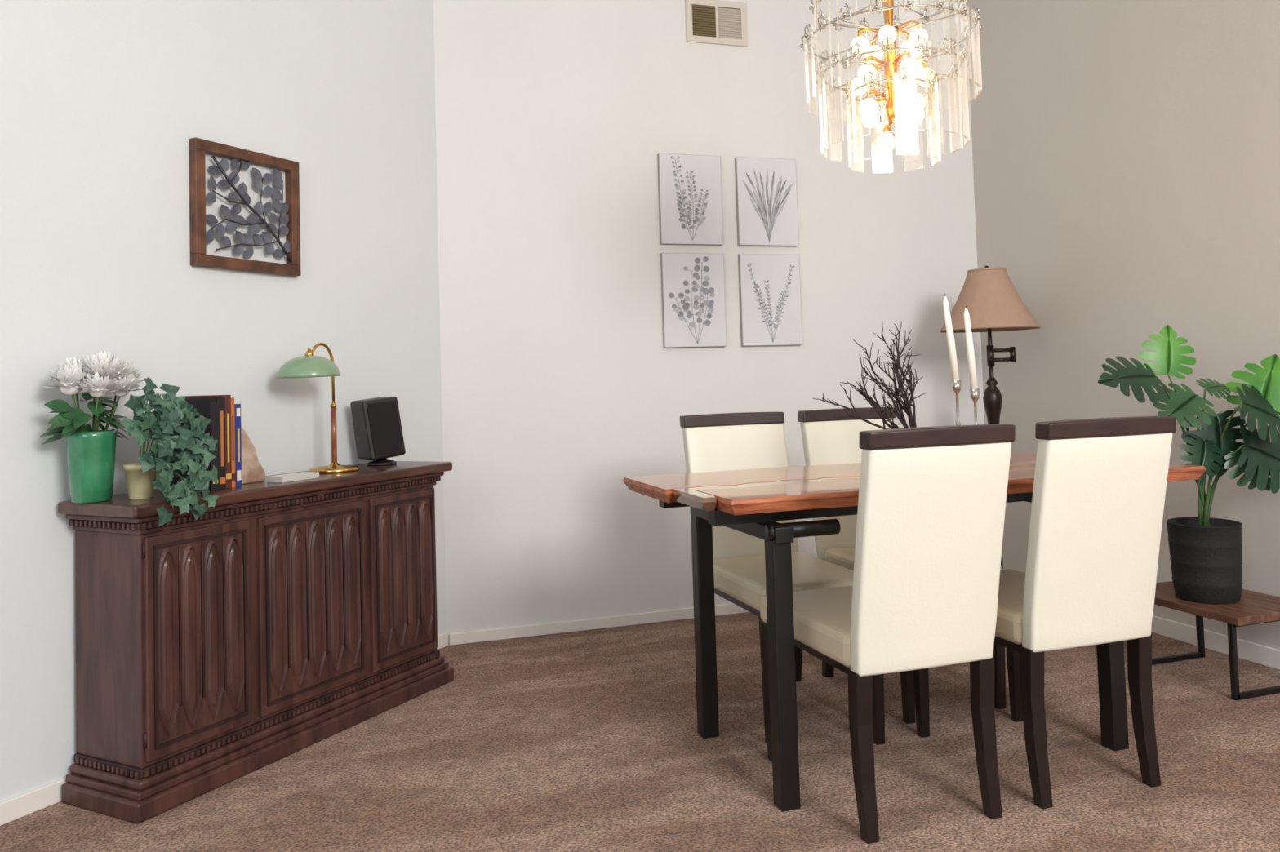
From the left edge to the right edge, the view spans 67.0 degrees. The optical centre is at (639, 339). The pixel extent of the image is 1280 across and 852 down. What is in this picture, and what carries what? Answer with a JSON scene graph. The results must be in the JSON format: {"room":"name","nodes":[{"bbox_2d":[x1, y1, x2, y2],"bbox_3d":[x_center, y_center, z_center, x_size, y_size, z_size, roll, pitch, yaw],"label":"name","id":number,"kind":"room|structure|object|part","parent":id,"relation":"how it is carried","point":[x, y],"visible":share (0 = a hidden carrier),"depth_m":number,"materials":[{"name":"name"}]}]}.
{"room":"dining room","nodes":[
{"label":"dining room","id":0,"kind":"room"},
{"bbox_2d":[0,0,446,802],"bbox_3d":[-1.856,-0.432,2.673,0.100,3.500,3.900,-3,-3,27],"label":"wall","id":1,"kind":"structure","parent":0,"point":[102,102],"depth_m":3.22,"materials":[{"name":"paint"}]},
{"bbox_2d":[0,632,447,826],"bbox_3d":[-1.757,1.283,2.572,0.012,0.060,3.894,-3,-3,27],"label":"baseboard","id":2,"kind":"structure","parent":1,"relation":"attached to","point":[16,807],"depth_m":2.69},
{"bbox_2d":[188,137,300,276],"bbox_3d":[-1.390,-0.457,3.427,0.036,0.428,0.448,-3,-3,27],"label":"wall art","id":3,"kind":"object","parent":1,"relation":"attached to","point":[197,148],"visible":1,"depth_m":3.40,"materials":[{"name":"brown wood"}]},
{"bbox_2d":[0,612,1279,851],"bbox_3d":[0.160,1.189,1.001,6.063,0.001,7.124,-1,-3,-18],"label":"floor","id":4,"kind":"structure","parent":0,"point":[586,740],"depth_m":2.83,"materials":[{"name":"brown carpet"}]},
{"bbox_2d":[57,461,453,823],"bbox_3d":[-1.196,0.900,3.285,0.347,0.853,1.364,-3,-3,27],"label":"sideboard","id":5,"kind":"object","parent":4,"relation":"on","point":[218,647],"visible":0.98,"depth_m":2.95,"materials":[{"name":"brown wood"}]},
{"bbox_2d":[40,350,143,503],"bbox_3d":[-1.558,0.246,2.772,0.205,0.431,0.294,-3,-3,27],"label":"vase","id":6,"kind":"object","parent":5,"relation":"on","point":[91,452],"visible":1,"depth_m":2.72,"materials":[{"name":"ceramic"}]},
{"bbox_2d":[123,462,156,499],"bbox_3d":[-1.446,0.410,2.804,0.092,0.100,0.092,-3,-3,27],"label":"pot","id":7,"kind":"object","parent":5,"relation":"on","point":[140,485],"depth_m":2.77,"materials":[{"name":"ceramic"}]},
{"bbox_2d":[120,377,218,526],"bbox_3d":[-1.343,0.310,2.763,0.254,0.412,0.260,-1,-3,-24],"label":"ivy","id":8,"kind":"object","parent":5,"relation":"on","point":[188,455],"visible":1,"depth_m":2.77,"materials":[{"name":"plant"}]},
{"bbox_3d":[-1.286,0.862,2.833,0.024,0.615,0.352,-3,-3,27],"label":"door","id":9,"kind":"part","parent":5,"relation":"part of","materials":[{"name":"brown wood"}]},
{"bbox_2d":[164,395,241,491],"bbox_3d":[-1.380,0.323,3.061,0.219,0.292,0.130,-3,-3,27],"label":"books","id":10,"kind":"object","parent":5,"relation":"on","point":[224,426],"visible":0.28,"depth_m":3.02,"materials":[{"name":"paper"}]},
{"bbox_2d":[231,397,235,488],"bbox_3d":[-1.371,0.329,3.093,0.204,0.282,0.016,-3,-3,27],"label":"book","id":11,"kind":"object","parent":10,"relation":"on","point":[233,406],"depth_m":3.05,"materials":[{"name":"orange paper"}]},
{"bbox_2d":[234,404,241,487],"bbox_3d":[-1.361,0.339,3.111,0.204,0.262,0.022,-3,-3,27],"label":"book","id":12,"kind":"object","parent":10,"relation":"on","point":[237,437],"depth_m":3.06,"materials":[{"name":"blue paper"}]},
{"bbox_2d":[240,426,265,484],"bbox_3d":[-1.319,0.366,3.194,0.090,0.213,0.127,-3,-3,27],"label":"bookend","id":13,"kind":"object","parent":5,"relation":"on","point":[252,471],"visible":0.43,"depth_m":3.17,"materials":[{"name":"beige stone"}]},
{"bbox_2d":[266,471,319,483],"bbox_3d":[-1.159,0.460,3.233,0.070,0.020,0.160,-3,-3,27],"label":"closed book","id":14,"kind":"object","parent":5,"relation":"on","point":[282,478],"visible":1,"depth_m":3.21,"materials":[{"name":"white paper"}]},
{"bbox_3d":[-1.082,0.873,3.225,0.024,0.615,0.460,-3,-3,27],"label":"door","id":15,"kind":"part","parent":5,"relation":"part of","materials":[{"name":"brown wood"}]},
{"bbox_2d":[276,342,359,473],"bbox_3d":[-1.156,0.245,3.489,0.216,0.470,0.311,-3,-3,27],"label":"desk lamp","id":16,"kind":"object","parent":5,"relation":"on","point":[308,366],"visible":0.99,"depth_m":3.43,"materials":[{"name":"gold metal"}]},
{"bbox_3d":[-1.183,0.084,3.453,0.216,0.106,0.216,-3,-3,27],"label":"lamp shade","id":17,"kind":"part","parent":16,"relation":"part of","materials":[{"name":"green ceramic"}]},
{"bbox_3d":[-1.148,0.230,3.505,0.021,0.440,0.120,-3,-3,27],"label":"stem","id":18,"kind":"part","parent":16,"relation":"part of","materials":[{"name":"gold metal"}]},
{"bbox_2d":[350,396,405,466],"bbox_3d":[-1.024,0.356,3.780,0.177,0.265,0.134,1,-3,-42],"label":"speaker","id":19,"kind":"object","parent":5,"relation":"on","point":[376,421],"visible":1,"depth_m":3.73},
{"bbox_3d":[-0.879,0.883,3.616,0.024,0.615,0.353,-3,-3,27],"label":"door","id":20,"kind":"part","parent":5,"relation":"part of","materials":[{"name":"brown wood"}]},
{"bbox_2d":[680,412,853,743],"bbox_3d":[0.469,0.775,3.419,0.418,1.015,0.701,-1,-3,-18],"label":"dining chair","id":21,"kind":"object","parent":4,"relation":"on","point":[722,442],"visible":0.43,"depth_m":3.63,"materials":[{"name":"beige leather"}]},
{"bbox_3d":[0.357,0.307,3.742,0.418,0.047,0.064,-1,-3,-18],"label":"rail","id":22,"kind":"part","parent":21,"relation":"part of","materials":[{"name":"brown wood"}]},
{"bbox_3d":[0.496,0.881,3.341,0.370,0.025,0.515,-1,-3,-18],"label":"seat frame","id":23,"kind":"part","parent":21,"relation":"part of","materials":[{"name":"brown wood"}]},
{"bbox_3d":[0.383,0.610,3.677,0.410,0.572,0.157,-1,-3,-18],"label":"panel","id":24,"kind":"part","parent":21,"relation":"part of","materials":[{"name":"beige leather"}]},
{"bbox_3d":[0.496,0.830,3.338,0.408,0.087,0.535,-1,-3,-18],"label":"seat","id":25,"kind":"part","parent":21,"relation":"part of","materials":[{"name":"leather"}]},
{"bbox_2d":[760,424,1015,844],"bbox_3d":[0.658,0.738,2.676,0.418,1.015,0.701,-1,-3,-18],"label":"dining chair","id":26,"kind":"object","parent":4,"relation":"on","point":[923,593],"visible":0.97,"depth_m":2.41,"materials":[{"name":"beige leather"}]},
{"bbox_3d":[0.634,0.801,2.753,0.408,0.087,0.535,-1,-3,-18],"label":"seat","id":27,"kind":"part","parent":26,"relation":"part of","materials":[{"name":"leather"}]},
{"bbox_3d":[0.637,0.851,2.746,0.370,0.025,0.515,-1,-3,-18],"label":"seat frame","id":28,"kind":"part","parent":26,"relation":"part of","materials":[{"name":"brown wood"}]},
{"bbox_3d":[0.733,0.546,2.434,0.410,0.572,0.157,-1,-3,-18],"label":"panel","id":29,"kind":"part","parent":26,"relation":"part of","materials":[{"name":"beige leather"}]},
{"bbox_3d":[0.741,0.239,2.395,0.418,0.047,0.064,-1,-3,-18],"label":"rail","id":30,"kind":"part","parent":26,"relation":"part of","materials":[{"name":"brown wood"}]},
{"bbox_2d":[797,407,1006,724],"bbox_3d":[0.945,0.767,3.573,0.418,1.015,0.701,-1,-3,-18],"label":"dining chair","id":31,"kind":"object","parent":4,"relation":"on","point":[828,439],"visible":0.28,"depth_m":3.79,"materials":[{"name":"beige leather"}]},
{"bbox_3d":[0.833,0.300,3.896,0.418,0.047,0.064,-1,-3,-18],"label":"rail","id":32,"kind":"part","parent":31,"relation":"part of","materials":[{"name":"brown wood"}]},
{"bbox_3d":[0.859,0.602,3.830,0.410,0.572,0.157,-1,-3,-18],"label":"panel","id":33,"kind":"part","parent":31,"relation":"part of","materials":[{"name":"beige leather"}]},
{"bbox_3d":[0.972,0.822,3.491,0.408,0.087,0.535,-1,-3,-18],"label":"seat","id":34,"kind":"part","parent":31,"relation":"part of","materials":[{"name":"leather"}]},
{"bbox_2d":[622,452,1205,811],"bbox_3d":[0.865,0.842,3.108,1.678,0.832,0.772,-1,-3,-18],"label":"dining table","id":35,"kind":"object","parent":4,"relation":"on","point":[751,502],"visible":0.43,"depth_m":2.80,"materials":[{"name":"brown wood"}]},
{"bbox_2d":[812,320,927,429],"bbox_3d":[0.749,0.182,3.127,0.439,0.494,0.224,-1,-3,-18],"label":"centerpiece","id":36,"kind":"object","parent":35,"relation":"on","point":[907,405],"visible":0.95,"depth_m":3.13,"materials":[{"name":"brown metal"}]},
{"bbox_2d":[942,293,961,425],"bbox_3d":[1.051,0.134,3.213,0.062,0.578,0.062,-3,-3,21],"label":"candlestick","id":37,"kind":"object","parent":35,"relation":"on","point":[956,384],"visible":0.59,"depth_m":3.21,"materials":[{"name":"white wax"}]},
{"bbox_2d":[942,293,959,380],"bbox_3d":[1.035,0.001,3.215,0.049,0.311,0.025,-1,-3,-18],"label":"taper candle","id":38,"kind":"object","parent":37,"relation":"on","point":[950,337],"depth_m":3.21,"materials":[{"name":"wax"}]},
{"bbox_2d":[951,380,961,425],"bbox_3d":[1.055,0.279,3.207,0.062,0.288,0.062,-1,-3,-18],"label":"candle holder","id":39,"kind":"object","parent":37,"relation":"on","point":[956,384],"depth_m":3.20,"materials":[{"name":"silver metal"}]},
{"bbox_2d":[964,305,979,424],"bbox_3d":[1.118,0.153,3.234,0.062,0.538,0.062,-1,-3,-18],"label":"candlestick","id":40,"kind":"object","parent":35,"relation":"on","point":[974,391],"visible":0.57,"depth_m":3.23,"materials":[{"name":"white wax"}]},
{"bbox_2d":[964,305,977,389],"bbox_3d":[1.107,0.035,3.237,0.040,0.301,0.025,-1,-3,-18],"label":"taper candle","id":41,"kind":"object","parent":40,"relation":"on","point":[970,347],"depth_m":3.23,"materials":[{"name":"wax"}]},
{"bbox_2d":[968,388,979,424],"bbox_3d":[1.122,0.293,3.228,0.062,0.258,0.062,-1,-3,-18],"label":"candle holder","id":42,"kind":"object","parent":40,"relation":"on","point":[974,393],"depth_m":3.22,"materials":[{"name":"silver metal"}]},
{"bbox_2d":[939,266,1040,569],"bbox_3d":[1.694,0.469,4.623,0.458,1.655,0.458,-1,-3,-18],"label":"floor lamp","id":43,"kind":"object","parent":4,"relation":"on","point":[993,303],"visible":0.75,"depth_m":4.56,"materials":[{"name":"beige fabric"}]},
{"bbox_3d":[1.674,-0.202,4.652,0.458,0.311,0.458,-1,-3,-18],"label":"lamp shade","id":44,"kind":"part","parent":43,"relation":"part of","materials":[{"name":"fabric"}]},
{"bbox_3d":[1.734,0.076,4.645,0.139,0.100,0.034,-1,-2,-5],"label":"swing arm","id":45,"kind":"part","parent":43,"relation":"part of","materials":[{"name":"brown metal"}]},
{"bbox_2d":[912,416,1176,808],"bbox_3d":[1.153,0.730,2.836,0.418,1.015,0.701,-1,-3,-18],"label":"dining chair","id":46,"kind":"object","parent":4,"relation":"on","point":[1090,576],"visible":0.94,"depth_m":2.57,"materials":[{"name":"beige leather"}]},
{"bbox_3d":[1.132,0.843,2.906,0.370,0.025,0.515,-1,-3,-18],"label":"seat frame","id":47,"kind":"part","parent":46,"relation":"part of","materials":[{"name":"brown wood"}]},
{"bbox_3d":[1.129,0.793,2.913,0.408,0.087,0.535,-1,-3,-18],"label":"seat","id":48,"kind":"part","parent":46,"relation":"part of","materials":[{"name":"leather"}]},
{"bbox_3d":[1.228,0.538,2.594,0.410,0.572,0.157,-1,-3,-18],"label":"panel","id":49,"kind":"part","parent":46,"relation":"part of","materials":[{"name":"beige leather"}]},
{"bbox_3d":[1.236,0.231,2.554,0.418,0.047,0.064,-1,-3,-18],"label":"rail","id":50,"kind":"part","parent":46,"relation":"part of","materials":[{"name":"brown wood"}]},
{"bbox_2d":[1151,581,1279,700],"bbox_3d":[2.126,1.094,3.568,0.393,0.292,0.530,-1,-3,-18],"label":"bench","id":51,"kind":"object","parent":4,"relation":"on","point":[1254,607],"visible":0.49,"depth_m":3.40,"materials":[{"name":"brown wood"}]},
{"bbox_2d":[1097,324,1279,604],"bbox_3d":[1.990,0.443,3.476,0.710,1.009,0.379,-1,-3,-18],"label":"monstera","id":52,"kind":"object","parent":51,"relation":"on","point":[1206,551],"visible":0.98,"depth_m":3.47,"materials":[{"name":"green plant"}]},
{"bbox_2d":[1165,517,1242,604],"bbox_3d":[2.080,0.809,3.557,0.244,0.278,0.244,-1,-3,-18],"label":"pot","id":53,"kind":"object","parent":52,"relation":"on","point":[1206,553],"depth_m":3.47,"materials":[{"name":"black ceramic"}]},
{"bbox_2d":[433,0,984,645],"bbox_3d":[0.475,-0.407,4.880,3.030,3.500,0.100,-1,-3,-18],"label":"wall","id":54,"kind":"structure","parent":0,"point":[561,385],"depth_m":4.63,"materials":[{"name":"paint"}]},
{"bbox_2d":[448,603,749,645],"bbox_3d":[0.514,1.312,4.745,2.868,0.052,0.012,-1,-3,-18],"label":"baseboard","id":55,"kind":"structure","parent":54,"relation":"attached to","point":[501,633],"depth_m":4.49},
{"bbox_2d":[657,153,723,245],"bbox_3d":[0.249,-0.689,4.756,0.323,0.443,0.024,-1,-3,-18],"label":"print","id":56,"kind":"object","parent":54,"relation":"attached to","point":[690,186],"visible":1,"depth_m":4.74},
{"bbox_2d":[660,253,726,347],"bbox_3d":[0.263,-0.194,4.735,0.323,0.458,0.024,-1,-3,-18],"label":"print","id":57,"kind":"object","parent":54,"relation":"attached to","point":[693,285],"visible":1,"depth_m":4.72},
{"bbox_2d":[684,0,747,47],"bbox_3d":[0.384,-1.593,4.854,0.329,0.222,0.012,-1,-3,-18],"label":"air vent","id":58,"kind":"object","parent":54,"relation":"in","point":[716,22],"visible":1,"depth_m":4.85,"materials":[{"name":"white metal"}]},
{"bbox_2d":[734,156,799,246],"bbox_3d":[0.641,-0.695,4.883,0.328,0.443,0.023,-1,-3,-18],"label":"print","id":59,"kind":"object","parent":54,"relation":"attached to","point":[766,188],"visible":1,"depth_m":4.87},
{"bbox_2d":[737,253,802,346],"bbox_3d":[0.656,-0.200,4.862,0.328,0.458,0.024,-1,-3,-18],"label":"print","id":60,"kind":"object","parent":54,"relation":"attached to","point":[771,313],"visible":1,"depth_m":4.85},
{"bbox_2d":[967,0,1279,649],"bbox_3d":[2.960,-0.606,1.944,0.100,3.500,7.024,-1,-3,-18],"label":"wall","id":61,"kind":"structure","parent":0,"point":[1126,153],"depth_m":4.24,"materials":[{"name":"paint"}]},
{"bbox_2d":[1151,615,1279,670],"bbox_3d":[2.958,1.105,1.854,0.012,0.075,7.024,-1,-3,-18],"label":"baseboard","id":62,"kind":"structure","parent":61,"relation":"attached to","point":[1247,651],"depth_m":3.86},
{"bbox_3d":[0.007,-2.355,1.137,6.163,0.100,7.124,-1,-3,-18],"label":"ceiling","id":63,"kind":"structure","parent":0,"visible":0},
{"bbox_2d":[800,0,982,173],"bbox_3d":[0.785,-1.401,3.113,0.558,1.685,0.566,-1,-3,-18],"label":"crystal chandelier","id":64,"kind":"object","parent":63,"relation":"hanging from","point":[886,35],"visible":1,"depth_m":3.03,"materials":[{"name":"clear glass"}]},
{"bbox_3d":[0.783,-1.468,3.116,0.523,1.550,0.523,-1,-3,-18],"label":"chrome frame","id":65,"kind":"part","parent":64,"relation":"part of","materials":[{"name":"gold metal"}]}
]}

